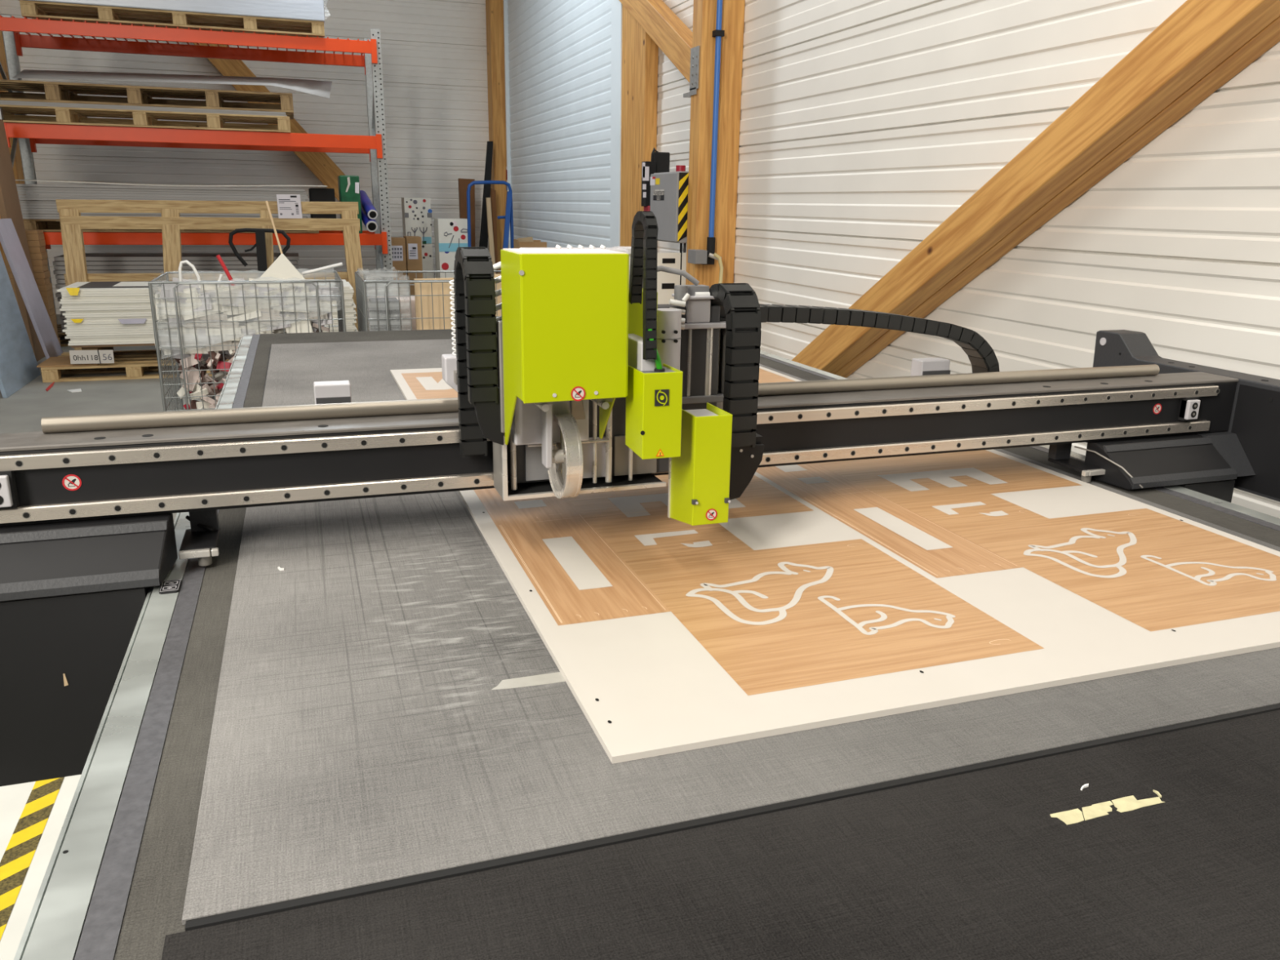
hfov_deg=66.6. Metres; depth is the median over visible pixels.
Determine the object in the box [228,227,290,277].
jack
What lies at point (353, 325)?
board
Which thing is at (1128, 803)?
tape
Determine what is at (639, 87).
timber post
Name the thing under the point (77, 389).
scrap
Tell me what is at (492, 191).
batten
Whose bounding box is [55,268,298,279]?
sheet
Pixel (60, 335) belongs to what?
pallet
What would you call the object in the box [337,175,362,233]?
package
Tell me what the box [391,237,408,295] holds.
carton
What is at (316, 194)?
crate
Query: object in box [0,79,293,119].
pallet
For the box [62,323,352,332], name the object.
board
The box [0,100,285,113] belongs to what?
sheet
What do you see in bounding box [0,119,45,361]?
leaning board
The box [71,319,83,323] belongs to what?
paper slip
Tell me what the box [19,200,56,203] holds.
sheet
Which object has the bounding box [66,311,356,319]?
board
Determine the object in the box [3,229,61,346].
leaning board
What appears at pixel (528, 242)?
carton
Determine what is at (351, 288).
board
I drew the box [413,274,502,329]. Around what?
board
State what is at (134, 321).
paper slip
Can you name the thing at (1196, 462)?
hood
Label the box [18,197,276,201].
sheet
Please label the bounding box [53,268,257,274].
sheet
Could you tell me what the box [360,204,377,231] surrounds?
roll
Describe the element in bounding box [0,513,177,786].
hood
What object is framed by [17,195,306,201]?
sheet
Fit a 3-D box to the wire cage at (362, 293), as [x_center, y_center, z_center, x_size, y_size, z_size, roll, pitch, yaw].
[-1.260,-0.822,6.354,1.054,1.079,0.820,-5,17,-18]
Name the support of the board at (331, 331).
on the board at (356, 330)
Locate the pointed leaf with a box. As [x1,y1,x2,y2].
[257,253,305,287]
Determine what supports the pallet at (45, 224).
on the rack
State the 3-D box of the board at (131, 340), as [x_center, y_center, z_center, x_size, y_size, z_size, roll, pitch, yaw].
[-3.794,-1.341,8.836,2.308,0.018,0.830,-5,17,-18]
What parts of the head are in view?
valve arm, cable chain, frame, arm, guide rod, cross rod, frame, guide rod, carriage plate, guide rod, grey motor, guide rod, thin cable chain, edge trim, motor, plate, plate, guide rod, guide rod, plate, cable chain, chain arm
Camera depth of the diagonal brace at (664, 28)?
7.27 m
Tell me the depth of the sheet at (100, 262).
10.10 m
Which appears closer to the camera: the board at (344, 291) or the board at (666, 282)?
the board at (666, 282)
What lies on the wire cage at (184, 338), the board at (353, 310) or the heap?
the heap
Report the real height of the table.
0.950 m
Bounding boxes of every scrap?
[45,381,54,391]
[66,388,81,392]
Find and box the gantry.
[0,329,1279,786]
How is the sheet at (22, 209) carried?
on the sheet at (22, 211)
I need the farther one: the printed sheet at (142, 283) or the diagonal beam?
the printed sheet at (142, 283)
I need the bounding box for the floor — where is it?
[0,314,368,959]
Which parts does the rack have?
beam plate, beam plate, beam plate, beam plate, beam plate, beam plate, beam plate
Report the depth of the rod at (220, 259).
5.70 m
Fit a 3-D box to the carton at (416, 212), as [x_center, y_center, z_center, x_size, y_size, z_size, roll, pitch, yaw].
[-2.958,-2.974,13.019,0.357,1.536,0.359,-5,17,-18]
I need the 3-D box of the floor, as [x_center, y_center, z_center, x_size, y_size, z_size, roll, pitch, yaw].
[-4.178,0.112,5.087,11.300,0.124,17.900,-5,17,-18]
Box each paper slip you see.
[66,287,79,295]
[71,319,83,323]
[118,318,146,324]
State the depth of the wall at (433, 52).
13.18 m
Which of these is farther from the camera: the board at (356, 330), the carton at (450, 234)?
the carton at (450, 234)
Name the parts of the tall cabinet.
name plate, door, switch knob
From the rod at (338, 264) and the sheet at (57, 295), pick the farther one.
the sheet at (57, 295)
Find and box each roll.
[360,190,377,219]
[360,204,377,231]
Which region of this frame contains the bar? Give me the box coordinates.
[479,141,493,247]
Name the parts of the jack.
lever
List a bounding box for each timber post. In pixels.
[0,31,26,266]
[485,0,508,274]
[620,4,657,246]
[685,0,745,288]
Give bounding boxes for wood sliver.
[62,673,68,685]
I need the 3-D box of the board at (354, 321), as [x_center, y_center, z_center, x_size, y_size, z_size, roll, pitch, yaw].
[-3.784,-1.448,8.793,2.308,0.018,0.830,-5,17,-18]
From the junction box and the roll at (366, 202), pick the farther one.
the roll at (366, 202)
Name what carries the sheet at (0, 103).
on the pallet at (64, 115)
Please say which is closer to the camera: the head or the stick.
the head
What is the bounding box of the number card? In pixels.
[69,350,114,364]
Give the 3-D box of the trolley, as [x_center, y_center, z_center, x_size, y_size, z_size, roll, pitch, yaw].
[-1.876,-2.936,12.525,0.618,1.765,0.540,-5,17,-18]
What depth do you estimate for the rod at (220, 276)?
5.71 m
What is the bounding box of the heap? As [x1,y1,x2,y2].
[152,260,337,409]
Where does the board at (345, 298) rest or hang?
on the board at (352, 300)
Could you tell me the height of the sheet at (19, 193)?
0.024 m
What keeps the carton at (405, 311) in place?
on the wire cage at (362, 293)
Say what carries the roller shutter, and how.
attached to the wall at (865, 125)
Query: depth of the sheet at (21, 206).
9.50 m
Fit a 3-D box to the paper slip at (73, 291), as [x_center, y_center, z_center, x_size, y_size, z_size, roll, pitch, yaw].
[-4.647,-1.544,7.979,0.103,0.060,0.030,-5,17,-18]
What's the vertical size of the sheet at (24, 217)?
0.024 m
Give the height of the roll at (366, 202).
0.306 m
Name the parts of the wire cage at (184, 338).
panel, gate frame, panel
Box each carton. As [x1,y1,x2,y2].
[367,296,416,331]
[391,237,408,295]
[401,197,433,278]
[403,235,422,295]
[434,217,467,278]
[513,236,546,248]
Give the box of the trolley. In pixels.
[466,180,513,274]
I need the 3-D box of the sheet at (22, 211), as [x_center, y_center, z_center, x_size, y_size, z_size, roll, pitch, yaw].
[-4.906,-2.821,10.293,2.661,0.024,0.910,-5,17,-18]
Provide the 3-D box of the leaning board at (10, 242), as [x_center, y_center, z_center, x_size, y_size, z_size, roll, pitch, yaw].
[-5.356,-1.626,8.566,0.300,1.296,0.500,-5,17,-18]
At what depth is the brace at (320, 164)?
12.83 m
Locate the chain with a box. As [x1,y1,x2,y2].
[759,303,999,373]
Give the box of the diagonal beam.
[791,0,1279,377]
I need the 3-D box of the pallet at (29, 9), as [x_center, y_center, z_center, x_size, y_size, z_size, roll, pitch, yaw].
[-4.627,-4.601,9.877,2.689,0.135,0.930,-5,17,-18]
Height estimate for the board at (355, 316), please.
0.018 m
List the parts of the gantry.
window plate, guide rail, guide rail, plate, window plate, panel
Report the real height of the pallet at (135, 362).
0.125 m
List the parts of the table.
rail, rail, rail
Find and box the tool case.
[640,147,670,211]
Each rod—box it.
[216,254,235,285]
[217,273,222,287]
[302,262,342,275]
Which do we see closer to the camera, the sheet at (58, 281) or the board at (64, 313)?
the board at (64, 313)
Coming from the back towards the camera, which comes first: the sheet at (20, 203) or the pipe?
the sheet at (20, 203)
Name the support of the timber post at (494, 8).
on the floor
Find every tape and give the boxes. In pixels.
[0,777,64,939]
[1049,790,1164,824]
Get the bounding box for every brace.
[192,42,345,201]
[618,0,699,97]
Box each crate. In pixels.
[55,194,368,350]
[308,187,336,218]
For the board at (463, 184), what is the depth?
13.64 m
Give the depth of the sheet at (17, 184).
9.79 m
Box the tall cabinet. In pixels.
[649,164,688,284]
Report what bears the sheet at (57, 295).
on the sheet
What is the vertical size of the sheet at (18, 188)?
0.024 m
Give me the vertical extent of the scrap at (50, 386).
0.006 m
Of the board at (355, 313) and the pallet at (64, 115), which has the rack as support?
the pallet at (64, 115)
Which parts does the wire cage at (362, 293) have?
panel, panel, gate frame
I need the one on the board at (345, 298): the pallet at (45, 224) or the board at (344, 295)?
the board at (344, 295)
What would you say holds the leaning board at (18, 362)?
on the floor
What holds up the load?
on the pallet at (29, 9)
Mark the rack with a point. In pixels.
(28, 135)
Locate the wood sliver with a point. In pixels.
(65, 682)
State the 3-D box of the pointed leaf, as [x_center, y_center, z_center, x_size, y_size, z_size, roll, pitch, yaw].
[-2.127,-1.212,5.775,0.277,0.257,0.012,-5,17,-18]
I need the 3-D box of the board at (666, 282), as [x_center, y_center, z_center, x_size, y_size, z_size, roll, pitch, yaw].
[0.228,-1.111,7.309,0.358,1.161,0.023,-5,17,-18]
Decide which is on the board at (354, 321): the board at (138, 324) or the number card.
the board at (138, 324)
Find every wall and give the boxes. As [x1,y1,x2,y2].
[0,0,488,314]
[656,0,1279,518]
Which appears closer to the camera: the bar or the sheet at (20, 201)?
the sheet at (20, 201)
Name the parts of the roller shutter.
guide rail, guide rail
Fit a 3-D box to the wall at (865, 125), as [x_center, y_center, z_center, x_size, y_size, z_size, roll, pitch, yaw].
[1.082,-3.919,5.638,0.200,6.500,17.600,-5,17,-18]
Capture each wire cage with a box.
[147,268,346,411]
[354,270,501,331]
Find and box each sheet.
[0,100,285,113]
[0,102,285,115]
[0,102,286,115]
[12,69,332,98]
[15,179,327,186]
[16,183,305,191]
[16,186,306,194]
[17,189,306,196]
[17,191,307,199]
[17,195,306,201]
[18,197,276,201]
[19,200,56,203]
[19,202,56,205]
[20,205,57,208]
[21,208,57,211]
[21,210,309,216]
[22,213,306,217]
[22,216,59,218]
[52,260,297,265]
[53,253,298,261]
[53,260,297,270]
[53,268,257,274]
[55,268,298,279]
[55,283,66,288]
[55,292,62,297]
[56,279,65,283]
[59,315,66,319]
[76,280,248,288]
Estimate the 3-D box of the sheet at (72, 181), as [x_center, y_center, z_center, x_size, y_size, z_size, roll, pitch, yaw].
[-4.824,-3.109,10.238,2.904,0.048,0.930,-5,17,-18]
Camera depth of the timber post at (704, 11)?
6.78 m
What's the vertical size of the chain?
0.256 m
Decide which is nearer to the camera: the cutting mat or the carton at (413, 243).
the cutting mat
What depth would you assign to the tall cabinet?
7.13 m
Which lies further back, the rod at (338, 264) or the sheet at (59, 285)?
the sheet at (59, 285)
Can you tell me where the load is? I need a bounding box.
[18,0,330,22]
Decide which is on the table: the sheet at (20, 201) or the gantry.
the gantry
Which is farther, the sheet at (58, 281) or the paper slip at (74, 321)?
the sheet at (58, 281)
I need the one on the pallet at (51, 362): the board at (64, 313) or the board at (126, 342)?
the board at (126, 342)
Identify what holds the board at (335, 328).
on the board at (331, 331)
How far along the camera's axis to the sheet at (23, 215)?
9.80 m
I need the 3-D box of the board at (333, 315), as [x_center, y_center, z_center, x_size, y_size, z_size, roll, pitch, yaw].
[-3.803,-1.505,8.783,2.308,0.018,0.830,-5,17,-18]
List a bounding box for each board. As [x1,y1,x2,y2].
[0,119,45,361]
[0,218,62,359]
[0,251,40,398]
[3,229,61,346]
[57,279,350,292]
[59,297,351,303]
[59,303,351,311]
[60,294,352,301]
[61,281,353,294]
[61,297,353,306]
[61,301,353,308]
[62,290,354,297]
[62,293,353,298]
[62,307,353,315]
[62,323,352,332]
[63,314,354,322]
[64,307,355,317]
[64,319,354,327]
[64,329,354,338]
[65,323,355,333]
[66,301,355,312]
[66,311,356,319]
[66,314,356,324]
[66,319,356,329]
[66,326,355,336]
[67,341,155,346]
[68,338,155,342]
[70,324,357,340]
[390,365,1279,764]
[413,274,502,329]
[457,178,475,247]
[657,252,686,304]
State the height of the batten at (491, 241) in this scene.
1.557 m
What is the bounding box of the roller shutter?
[502,0,622,248]
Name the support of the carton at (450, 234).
on the floor
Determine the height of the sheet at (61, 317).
0.038 m
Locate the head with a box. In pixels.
[441,210,764,525]
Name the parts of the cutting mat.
tape strip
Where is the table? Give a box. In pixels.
[13,328,1279,959]
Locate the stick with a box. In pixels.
[265,200,283,253]
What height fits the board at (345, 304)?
0.018 m
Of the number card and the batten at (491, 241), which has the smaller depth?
the number card
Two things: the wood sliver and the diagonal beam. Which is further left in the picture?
the wood sliver
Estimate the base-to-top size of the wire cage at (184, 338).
1.075 m
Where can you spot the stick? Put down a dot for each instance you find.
(266, 202)
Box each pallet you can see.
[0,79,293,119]
[0,104,290,133]
[19,0,324,38]
[22,218,319,233]
[36,343,155,367]
[40,349,228,382]
[57,324,71,346]
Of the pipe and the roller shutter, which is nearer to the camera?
the pipe
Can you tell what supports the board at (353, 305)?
on the board at (64, 313)
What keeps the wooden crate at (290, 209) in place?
on the floor
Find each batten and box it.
[485,197,495,274]
[490,187,497,274]
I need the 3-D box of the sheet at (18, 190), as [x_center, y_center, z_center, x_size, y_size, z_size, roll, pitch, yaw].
[-4.914,-3.018,10.246,2.661,0.024,0.910,-5,17,-18]
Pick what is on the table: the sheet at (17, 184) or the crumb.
the crumb
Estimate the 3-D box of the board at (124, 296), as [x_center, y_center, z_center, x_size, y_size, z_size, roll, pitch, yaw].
[-3.797,-1.692,8.743,2.308,0.018,0.830,-5,17,-18]
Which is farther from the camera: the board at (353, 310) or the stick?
the board at (353, 310)
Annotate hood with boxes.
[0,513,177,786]
[1084,433,1237,502]
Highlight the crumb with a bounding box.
[1080,783,1088,791]
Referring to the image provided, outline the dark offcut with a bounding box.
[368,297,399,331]
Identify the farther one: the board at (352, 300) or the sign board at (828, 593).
the board at (352, 300)
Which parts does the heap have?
bent strip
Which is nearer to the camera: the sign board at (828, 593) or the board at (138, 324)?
the sign board at (828, 593)
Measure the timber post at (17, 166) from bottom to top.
7.000 m
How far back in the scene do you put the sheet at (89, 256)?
10.29 m
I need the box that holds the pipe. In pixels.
[700,0,724,283]
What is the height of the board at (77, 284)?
0.018 m
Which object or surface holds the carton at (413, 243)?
on the floor
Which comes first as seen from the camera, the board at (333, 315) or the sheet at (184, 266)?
the board at (333, 315)
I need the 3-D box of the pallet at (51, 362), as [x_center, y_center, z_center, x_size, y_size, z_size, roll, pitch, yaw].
[-3.920,-1.222,8.828,2.558,0.170,0.870,-5,17,-18]
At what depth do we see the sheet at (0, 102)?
9.55 m
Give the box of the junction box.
[687,248,706,263]
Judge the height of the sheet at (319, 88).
0.229 m
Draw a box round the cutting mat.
[182,338,1279,931]
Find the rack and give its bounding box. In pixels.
[0,14,394,324]
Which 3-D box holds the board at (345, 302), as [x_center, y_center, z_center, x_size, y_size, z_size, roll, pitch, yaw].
[-3.800,-1.613,8.743,2.308,0.018,0.830,-5,17,-18]

